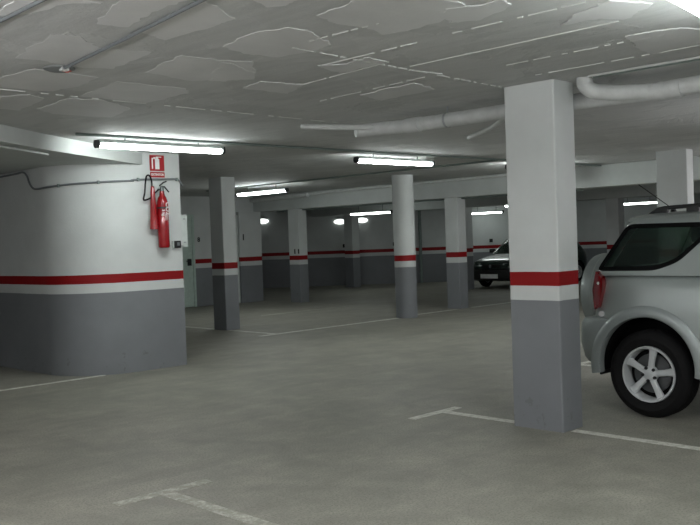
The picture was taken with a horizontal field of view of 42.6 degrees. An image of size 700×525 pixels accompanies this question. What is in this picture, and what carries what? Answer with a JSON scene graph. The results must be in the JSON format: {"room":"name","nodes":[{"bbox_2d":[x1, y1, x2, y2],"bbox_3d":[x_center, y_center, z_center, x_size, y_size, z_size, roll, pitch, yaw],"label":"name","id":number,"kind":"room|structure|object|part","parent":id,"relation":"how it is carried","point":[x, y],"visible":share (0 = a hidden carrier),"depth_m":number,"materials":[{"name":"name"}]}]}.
{"room":"parking garage","nodes":[
{"label":"parking garage","id":0,"kind":"room"},
{"bbox_2d":[0,152,186,375],"bbox_3d":[-5.509,0.018,13.569,1.440,2.610,8.340,-4,2,-45],"label":"wall","id":1,"kind":"structure","parent":0,"point":[87,287],"depth_m":10.61,"materials":[{"name":"paint"}]},
{"bbox_2d":[0,171,182,189],"bbox_3d":[-3.494,-0.999,10.903,2.722,0.249,0.950,-2,2,12],"label":"conduit","id":2,"kind":"object","parent":1,"relation":"attached to","point":[17,173],"visible":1,"depth_m":10.58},
{"bbox_2d":[143,174,169,247],"bbox_3d":[-2.319,-0.614,10.748,0.347,0.882,0.166,-4,2,-45],"label":"fire extinguisher","id":3,"kind":"object","parent":1,"relation":"attached to","point":[159,213],"visible":1,"depth_m":10.74,"materials":[{"name":"red metal"}]},
{"bbox_2d":[149,155,163,170],"bbox_3d":[-2.332,-1.201,10.841,0.200,0.190,0.009,-4,2,-45],"label":"fire extinguisher sign","id":4,"kind":"object","parent":1,"relation":"attached to","point":[156,161],"visible":1,"depth_m":10.83,"materials":[{"name":"red plastic"}]},
{"bbox_2d":[150,172,164,177],"bbox_3d":[-2.327,-1.061,10.845,0.200,0.064,0.009,-4,2,-45],"label":"label","id":5,"kind":"object","parent":1,"relation":"attached to","point":[152,174],"visible":1,"depth_m":10.85,"materials":[{"name":"red plastic"}]},
{"bbox_2d":[171,241,182,247],"bbox_3d":[-2.113,-0.223,11.026,0.155,0.090,0.052,-4,2,-45],"label":"light switch","id":6,"kind":"object","parent":1,"relation":"attached to","point":[175,244],"visible":1,"depth_m":10.99,"materials":[{"name":"black plastic"}]},
{"bbox_2d":[181,215,187,246],"bbox_3d":[-2.136,-0.393,11.220,0.100,0.400,0.226,-4,2,-45],"label":"electrical box","id":7,"kind":"object","parent":1,"relation":"attached to","point":[183,217],"visible":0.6,"depth_m":11.15,"materials":[{"name":"plastic"}]},
{"bbox_2d":[180,196,252,307],"bbox_3d":[-9.609,0.110,15.557,20.150,2.610,0.250,-4,2,-45],"label":"wall","id":8,"kind":"structure","parent":0,"point":[198,206],"depth_m":21.41,"materials":[{"name":"paint"}]},
{"bbox_2d":[182,215,196,306],"bbox_3d":[-3.994,-0.020,20.833,0.970,2.180,0.122,-4,2,-45],"label":"door","id":9,"kind":"structure","parent":8,"relation":"in","point":[189,266],"depth_m":21.09,"materials":[{"name":"paint"}]},
{"bbox_3d":[-3.773,-0.003,21.023,0.170,0.160,0.082,-4,2,-45],"label":"handle","id":10,"kind":"part","parent":9,"relation":"part of","materials":[{"name":"black plastic"}]},
{"bbox_3d":[-4.016,-0.020,20.855,0.970,2.180,0.060,-4,2,-45],"label":"frame","id":11,"kind":"part","parent":9,"relation":"part of","materials":[{"name":"paint"}]},
{"bbox_2d":[236,215,240,302],"bbox_3d":[-2.798,-0.080,21.993,0.085,2.150,0.150,-4,2,-45],"label":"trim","id":12,"kind":"structure","parent":8,"relation":"attached to","point":[236,215],"depth_m":21.95,"materials":[{"name":"white paint"}]},
{"bbox_2d":[0,279,699,524],"bbox_3d":[0.213,0.932,24.076,46.000,0.200,46.000,-4,2,-45],"label":"floor","id":13,"kind":"structure","parent":0,"point":[308,427],"depth_m":6.88,"materials":[{"name":"concrete"}]},
{"bbox_2d":[0,375,105,390],"bbox_3d":[-4.550,1.420,8.802,4.750,0.003,0.060,-4,2,-45],"label":"parking line","id":14,"kind":"object","parent":13,"relation":"on","point":[99,375],"visible":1,"depth_m":9.97,"materials":[{"name":"paint"}]},
{"bbox_2d":[112,479,278,524],"bbox_3d":[0.674,1.377,3.610,0.660,0.003,5.210,-4,2,-45],"label":"parking line","id":15,"kind":"object","parent":13,"relation":"on","point":[171,493],"visible":1,"depth_m":5.21,"materials":[{"name":"paint"}]},
{"bbox_2d":[208,177,239,329],"bbox_3d":[-2.165,-0.152,15.449,0.290,2.610,0.360,-4,2,-45],"label":"concrete pillar","id":16,"kind":"structure","parent":13,"relation":"on","point":[221,189],"depth_m":15.33,"materials":[{"name":"paint"}]},
{"bbox_2d":[236,212,263,302],"bbox_3d":[-2.586,-0.137,22.327,0.680,2.230,0.433,-4,2,-45],"label":"concrete pillar","id":17,"kind":"structure","parent":13,"relation":"on","point":[249,223],"depth_m":22.15,"materials":[{"name":"paint"}]},
{"bbox_2d":[288,209,308,302],"bbox_3d":[-1.239,-0.164,21.578,0.272,2.230,0.370,-4,2,-45],"label":"concrete pillar","id":18,"kind":"structure","parent":13,"relation":"on","point":[297,227],"depth_m":21.46,"materials":[{"name":"paint"}]},
{"bbox_2d":[261,306,346,315],"bbox_3d":[-0.870,1.011,18.907,2.600,0.003,0.060,-4,2,-45],"label":"parking line","id":19,"kind":"object","parent":13,"relation":"on","point":[343,306],"visible":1,"depth_m":18.72,"materials":[{"name":"paint"}]},
{"bbox_2d":[186,302,510,335],"bbox_3d":[-0.599,1.006,18.739,7.650,0.003,5.460,-4,2,-45],"label":"parking line","id":20,"kind":"object","parent":13,"relation":"on","point":[507,302],"visible":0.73,"depth_m":15.51,"materials":[{"name":"paint"}]},
{"bbox_2d":[344,215,360,287],"bbox_3d":[0.067,-0.350,27.207,0.300,2.200,0.350,-4,2,-45],"label":"concrete pillar","id":21,"kind":"structure","parent":13,"relation":"on","point":[351,223],"depth_m":27.09,"materials":[{"name":"paint"}]},
{"bbox_2d":[392,174,417,317],"bbox_3d":[1.004,-0.294,16.468,0.396,2.610,0.396,-4,2,-45],"label":"pillar","id":22,"kind":"structure","parent":13,"relation":"on","point":[402,185],"depth_m":16.30,"materials":[{"name":"paint"}]},
{"bbox_2d":[444,197,468,308],"bbox_3d":[2.152,-0.190,18.140,0.270,2.230,0.330,-4,2,-45],"label":"concrete pillar","id":23,"kind":"structure","parent":13,"relation":"on","point":[455,214],"depth_m":18.03,"materials":[{"name":"paint"}]},
{"bbox_2d":[465,207,473,289],"bbox_3d":[3.079,-0.374,24.152,0.300,2.200,0.370,-4,2,-45],"label":"concrete pillar","id":24,"kind":"structure","parent":13,"relation":"on","point":[469,232],"depth_m":24.02,"materials":[{"name":"paint"}]},
{"bbox_2d":[474,239,586,286],"bbox_3d":[5.097,-0.085,25.458,3.878,1.412,1.900,-4,2,-45],"label":"car","id":25,"kind":"object","parent":13,"relation":"on","point":[496,267],"visible":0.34,"depth_m":24.45,"materials":[{"name":"black paint"}]},
{"bbox_3d":[3.738,0.372,24.115,0.020,0.115,0.560,-4,2,-45],"label":"number plate","id":26,"kind":"part","parent":25,"relation":"part of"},
{"bbox_2d":[481,265,499,267],"bbox_3d":[3.800,0.100,24.178,0.060,0.080,0.600,-4,2,-45],"label":"grille","id":27,"kind":"object","parent":25,"relation":"attached to","point":[482,266],"depth_m":24.14,"materials":[{"name":"black plastic"}]},
{"bbox_2d":[504,79,582,432],"bbox_3d":[1.479,-0.046,6.865,0.280,2.610,0.440,-4,2,-45],"label":"concrete pillar","id":28,"kind":"structure","parent":13,"relation":"on","point":[539,116],"depth_m":6.74,"materials":[{"name":"paint"}]},
{"bbox_2d":[408,407,699,449],"bbox_3d":[2.595,1.252,5.652,0.610,0.003,5.420,-4,2,-45],"label":"parking line","id":29,"kind":"object","parent":13,"relation":"on","point":[448,410],"visible":0.85,"depth_m":6.64,"materials":[{"name":"paint"}]},
{"bbox_2d":[581,361,590,365],"bbox_3d":[4.571,1.119,7.924,0.620,0.003,5.880,-4,2,-45],"label":"parking line","id":30,"kind":"object","parent":13,"relation":"on","point":[585,362],"visible":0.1,"depth_m":10.03,"materials":[{"name":"paint"}]},
{"bbox_2d":[606,198,624,252],"bbox_3d":[6.213,-0.398,20.958,0.280,2.200,0.320,-4,2,-45],"label":"concrete pillar","id":31,"kind":"structure","parent":13,"relation":"on","point":[615,227],"depth_m":20.84,"materials":[{"name":"paint"}]},
{"bbox_2d":[581,185,699,417],"bbox_3d":[3.753,0.250,6.759,2.060,1.865,4.190,-4,2,-45],"label":"car","id":32,"kind":"object","parent":13,"relation":"on","point":[640,325],"visible":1,"depth_m":7.11,"materials":[{"name":"silver metal"}]},
{"bbox_2d":[592,271,605,309],"bbox_3d":[2.036,0.227,7.338,0.069,0.316,0.167,-3,2,-20],"label":"tail light","id":33,"kind":"object","parent":32,"relation":"attached to","point":[599,284],"depth_m":7.30,"materials":[{"name":"red plastic"}]},
{"bbox_3d":[2.869,-0.418,6.814,0.036,0.093,1.277,-4,2,-45],"label":"roof rail","id":34,"kind":"part","parent":32,"relation":"part of","materials":[{"name":"black plastic"}]},
{"bbox_2d":[656,149,693,243],"bbox_3d":[4.810,-0.340,13.220,0.220,2.610,0.470,-4,2,-45],"label":"concrete pillar","id":35,"kind":"structure","parent":13,"relation":"on","point":[674,168],"depth_m":13.08,"materials":[{"name":"paint"}]},
{"bbox_2d":[0,0,699,196],"bbox_3d":[0.111,-1.922,23.997,46.000,0.307,46.000,-4,2,-45],"label":"ceiling","id":36,"kind":"structure","parent":0,"point":[238,71],"depth_m":6.05,"materials":[{"name":"concrete"}]},
{"bbox_2d":[0,0,46,22],"bbox_3d":[-0.696,-1.162,3.255,0.020,0.019,3.601,-4,2,-43],"label":"conduit","id":37,"kind":"object","parent":36,"relation":"attached to","point":[37,2],"visible":1,"depth_m":4.10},
{"bbox_2d":[43,65,75,72],"bbox_3d":[-1.791,-1.182,5.532,0.190,0.034,0.190,-4,2,-45],"label":"smoke detector","id":38,"kind":"object","parent":36,"relation":"attached to","point":[51,68],"visible":0.89,"depth_m":5.48,"materials":[{"name":"plastic"}]},
{"bbox_2d":[0,124,141,173],"bbox_3d":[-3.920,-1.137,8.748,4.800,0.150,6.050,-4,2,-45],"label":"ceiling soffit","id":39,"kind":"structure","parent":36,"relation":"attached to","point":[61,151],"depth_m":9.39,"materials":[{"name":"paint"}]},
{"bbox_2d":[0,145,48,155],"bbox_3d":[-3.319,-1.032,7.384,0.043,0.024,3.342,-2,2,10],"label":"conduit","id":40,"kind":"object","parent":39,"relation":"attached to","point":[1,146],"visible":1,"depth_m":8.53,"materials":[{"name":"plastic"}]},
{"bbox_2d":[63,0,206,68],"bbox_3d":[-0.487,-1.182,3.805,0.027,0.019,4.126,-3,2,-37],"label":"conduit","id":41,"kind":"object","parent":36,"relation":"attached to","point":[197,2],"visible":1,"depth_m":4.60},
{"bbox_2d":[93,138,225,153],"bbox_3d":[-1.969,-1.235,9.443,1.564,0.135,0.090,-4,2,-45],"label":"fluorescent light","id":42,"kind":"object","parent":36,"relation":"hanging from","point":[99,143],"visible":0.94,"depth_m":9.35,"materials":[{"name":"white plastic"}]},
{"bbox_2d":[100,143,221,153],"bbox_3d":[-1.967,-1.194,9.445,1.490,0.045,0.082,-4,2,-45],"label":"diffuser","id":43,"kind":"object","parent":42,"relation":"attached to","point":[171,147],"depth_m":9.44,"materials":[{"name":"white plastic"}]},
{"bbox_2d":[236,184,288,196],"bbox_3d":[-1.758,-1.445,17.798,0.090,0.190,1.564,-4,2,-45],"label":"fluorescent light","id":44,"kind":"object","parent":36,"relation":"hanging from","point":[285,189],"visible":0.98,"depth_m":17.73,"materials":[{"name":"white plastic"}]},
{"bbox_2d":[237,190,284,195],"bbox_3d":[-1.756,-1.376,17.799,0.082,0.045,1.490,-4,2,-45],"label":"diffuser","id":45,"kind":"object","parent":44,"relation":"attached to","point":[256,192],"depth_m":17.83,"materials":[{"name":"white plastic"}]},
{"bbox_2d":[250,192,309,202],"bbox_3d":[-1.713,-1.558,21.565,0.110,0.130,2.100,-4,2,-45],"label":"drain pipe","id":46,"kind":"object","parent":36,"relation":"attached to","point":[297,195],"visible":1,"depth_m":21.47,"materials":[{"name":"plastic"}]},
{"bbox_2d":[75,133,601,166],"bbox_3d":[1.461,-1.498,12.714,11.550,0.028,0.028,-4,2,-45],"label":"conduit","id":47,"kind":"object","parent":36,"relation":"attached to","point":[76,134],"visible":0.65,"depth_m":10.41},
{"bbox_2d":[206,160,497,191],"bbox_3d":[-0.393,-1.530,16.265,0.028,0.028,7.500,-4,2,-45],"label":"conduit","id":48,"kind":"object","parent":36,"relation":"attached to","point":[487,160],"visible":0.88,"depth_m":15.44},
{"bbox_2d":[349,205,392,215],"bbox_3d":[0.551,-1.551,24.288,0.090,0.500,1.564,-4,2,-45],"label":"fluorescent light","id":49,"kind":"object","parent":36,"relation":"hanging from","point":[382,211],"visible":0.92,"depth_m":24.25,"materials":[{"name":"white plastic"}]},
{"bbox_2d":[350,211,389,214],"bbox_3d":[0.559,-1.327,24.294,0.082,0.045,1.490,-4,2,-45],"label":"diffuser","id":50,"kind":"object","parent":49,"relation":"attached to","point":[365,212],"depth_m":24.32,"materials":[{"name":"white plastic"}]},
{"bbox_2d":[353,154,434,166],"bbox_3d":[0.629,-1.407,12.315,1.564,0.135,0.090,-4,2,-45],"label":"fluorescent light","id":51,"kind":"object","parent":36,"relation":"hanging from","point":[357,159],"visible":1,"depth_m":12.22,"materials":[{"name":"white plastic"}]},
{"bbox_2d":[358,159,432,165],"bbox_3d":[0.631,-1.366,12.316,1.490,0.045,0.082,-4,2,-45],"label":"diffuser","id":52,"kind":"object","parent":51,"relation":"attached to","point":[416,162],"depth_m":12.32,"materials":[{"name":"white plastic"}]},
{"bbox_2d":[308,173,506,194],"bbox_3d":[1.319,-1.625,18.515,0.060,0.095,6.500,-4,2,-45],"label":"drain pipe","id":53,"kind":"object","parent":36,"relation":"attached to","point":[503,174],"visible":0.62,"depth_m":18.30,"materials":[{"name":"plastic"}]},
{"bbox_2d":[253,156,699,211],"bbox_3d":[5.943,-1.524,14.226,0.350,0.380,23.500,-4,2,-45],"label":"ceiling beam","id":54,"kind":"structure","parent":36,"relation":"attached to","point":[640,172],"depth_m":17.68,"materials":[{"name":"paint"}]},
{"bbox_2d":[276,189,582,211],"bbox_3d":[1.248,-1.282,19.155,0.235,0.030,8.515,-4,2,-45],"label":"conduit","id":55,"kind":"object","parent":54,"relation":"attached to","point":[576,189],"visible":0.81,"depth_m":19.38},
{"bbox_2d":[467,119,504,139],"bbox_3d":[1.332,-1.340,8.742,0.055,0.151,1.234,-2,2,-9],"label":"drain pipe","id":56,"kind":"object","parent":36,"relation":"attached to","point":[497,123],"visible":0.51,"depth_m":8.72,"materials":[{"name":"plastic"}]},
{"bbox_2d":[472,207,503,214],"bbox_3d":[4.176,-1.752,27.442,0.090,0.530,1.220,-4,2,-45],"label":"fluorescent light","id":57,"kind":"object","parent":36,"relation":"hanging from","point":[494,211],"visible":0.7,"depth_m":27.38,"materials":[{"name":"white plastic"}]},
{"bbox_2d":[472,211,501,214],"bbox_3d":[4.185,-1.513,27.448,0.082,0.045,1.162,-4,2,-45],"label":"diffuser","id":58,"kind":"object","parent":57,"relation":"attached to","point":[478,212],"depth_m":27.43,"materials":[{"name":"white plastic"}]},
{"bbox_2d":[300,75,699,136],"bbox_3d":[2.823,-1.272,5.840,8.338,0.204,0.530,-1,2,41],"label":"drain pipe","id":59,"kind":"object","parent":36,"relation":"attached to","point":[592,94],"visible":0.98,"depth_m":6.84,"materials":[{"name":"plastic"}]},
{"bbox_2d":[312,181,699,216],"bbox_3d":[8.291,-1.718,18.790,0.350,0.410,26.700,-4,2,-45],"label":"ceiling beam","id":60,"kind":"structure","parent":36,"relation":"attached to","point":[636,190],"depth_m":23.08,"materials":[{"name":"paint"}]},
{"bbox_2d":[624,198,656,204],"bbox_3d":[8.406,-1.912,26.137,0.090,0.440,1.220,-4,2,-45],"label":"fluorescent light","id":61,"kind":"object","parent":36,"relation":"hanging from","point":[653,201],"visible":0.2,"depth_m":26.08,"materials":[{"name":"white plastic"}]},
{"bbox_2d":[624,202,656,204],"bbox_3d":[8.413,-1.718,26.142,0.082,0.045,1.162,-4,2,-45],"label":"diffuser","id":62,"kind":"object","parent":61,"relation":"attached to","point":[626,203],"depth_m":26.15,"materials":[{"name":"white plastic"}]},
{"bbox_2d":[588,56,699,76],"bbox_3d":[3.426,-1.352,4.708,0.018,0.018,4.880,-4,2,-45],"label":"conduit","id":63,"kind":"object","parent":36,"relation":"attached to","point":[695,57],"visible":1,"depth_m":6.12,"materials":[{"name":"plastic"}]},
{"bbox_2d":[593,59,699,77],"bbox_3d":[3.476,-1.355,4.757,0.018,0.018,4.880,-4,2,-45],"label":"conduit","id":64,"kind":"object","parent":36,"relation":"attached to","point":[694,59],"visible":0.67,"depth_m":6.19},
{"bbox_2d":[669,0,699,16],"bbox_3d":[1.623,-1.176,4.010,0.090,0.210,1.564,-1,2,38],"label":"fluorescent light","id":65,"kind":"object","parent":36,"relation":"hanging from","point":[693,6],"visible":1,"depth_m":3.72,"materials":[{"name":"white"}]},
{"bbox_2d":[260,193,699,287],"bbox_3d":[8.723,-0.904,28.645,30.500,2.610,0.300,-2,2,0],"label":"wall","id":66,"kind":"structure","parent":0,"point":[325,239],"depth_m":28.50,"materials":[{"name":"paint"}]},
{"bbox_2d":[261,218,269,224],"bbox_3d":[-2.769,-1.302,28.378,0.450,0.202,0.190,-2,2,0],"label":"lamp","id":67,"kind":"object","parent":66,"relation":"attached to","point":[263,220],"visible":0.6,"depth_m":28.33,"materials":[{"name":"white glass"}]},
{"bbox_3d":[-2.769,-1.302,28.348,0.400,0.168,0.130,-2,2,0],"label":"glass","id":68,"kind":"part","parent":67,"relation":"part of","materials":[{"name":"white glass"}]},
{"bbox_2d":[333,218,343,224],"bbox_3d":[-0.317,-1.290,28.381,0.450,0.202,0.190,-2,2,0],"label":"lamp","id":69,"kind":"object","parent":66,"relation":"attached to","point":[336,221],"visible":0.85,"depth_m":28.32,"materials":[{"name":"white glass"}]},
{"bbox_3d":[-0.317,-1.289,28.351,0.400,0.168,0.130,-2,2,0],"label":"glass","id":70,"kind":"part","parent":69,"relation":"part of","materials":[{"name":"white glass"}]},
{"bbox_2d":[358,217,368,223],"bbox_3d":[0.372,-1.334,28.380,0.450,0.202,0.190,-2,2,0],"label":"lamp","id":71,"kind":"object","parent":66,"relation":"attached to","point":[361,219],"visible":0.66,"depth_m":28.32,"materials":[{"name":"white glass"}]},
{"bbox_3d":[0.372,-1.334,28.350,0.400,0.168,0.130,-2,2,0],"label":"glass","id":72,"kind":"part","parent":71,"relation":"part of","materials":[{"name":"white glass"}]},
{"bbox_2d":[418,211,422,282],"bbox_3d":[2.227,-0.666,28.435,0.100,2.610,0.100,-4,2,-45],"label":"downpipe","id":73,"kind":"object","parent":66,"relation":"attached to","point":[419,212],"visible":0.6,"depth_m":28.40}
]}

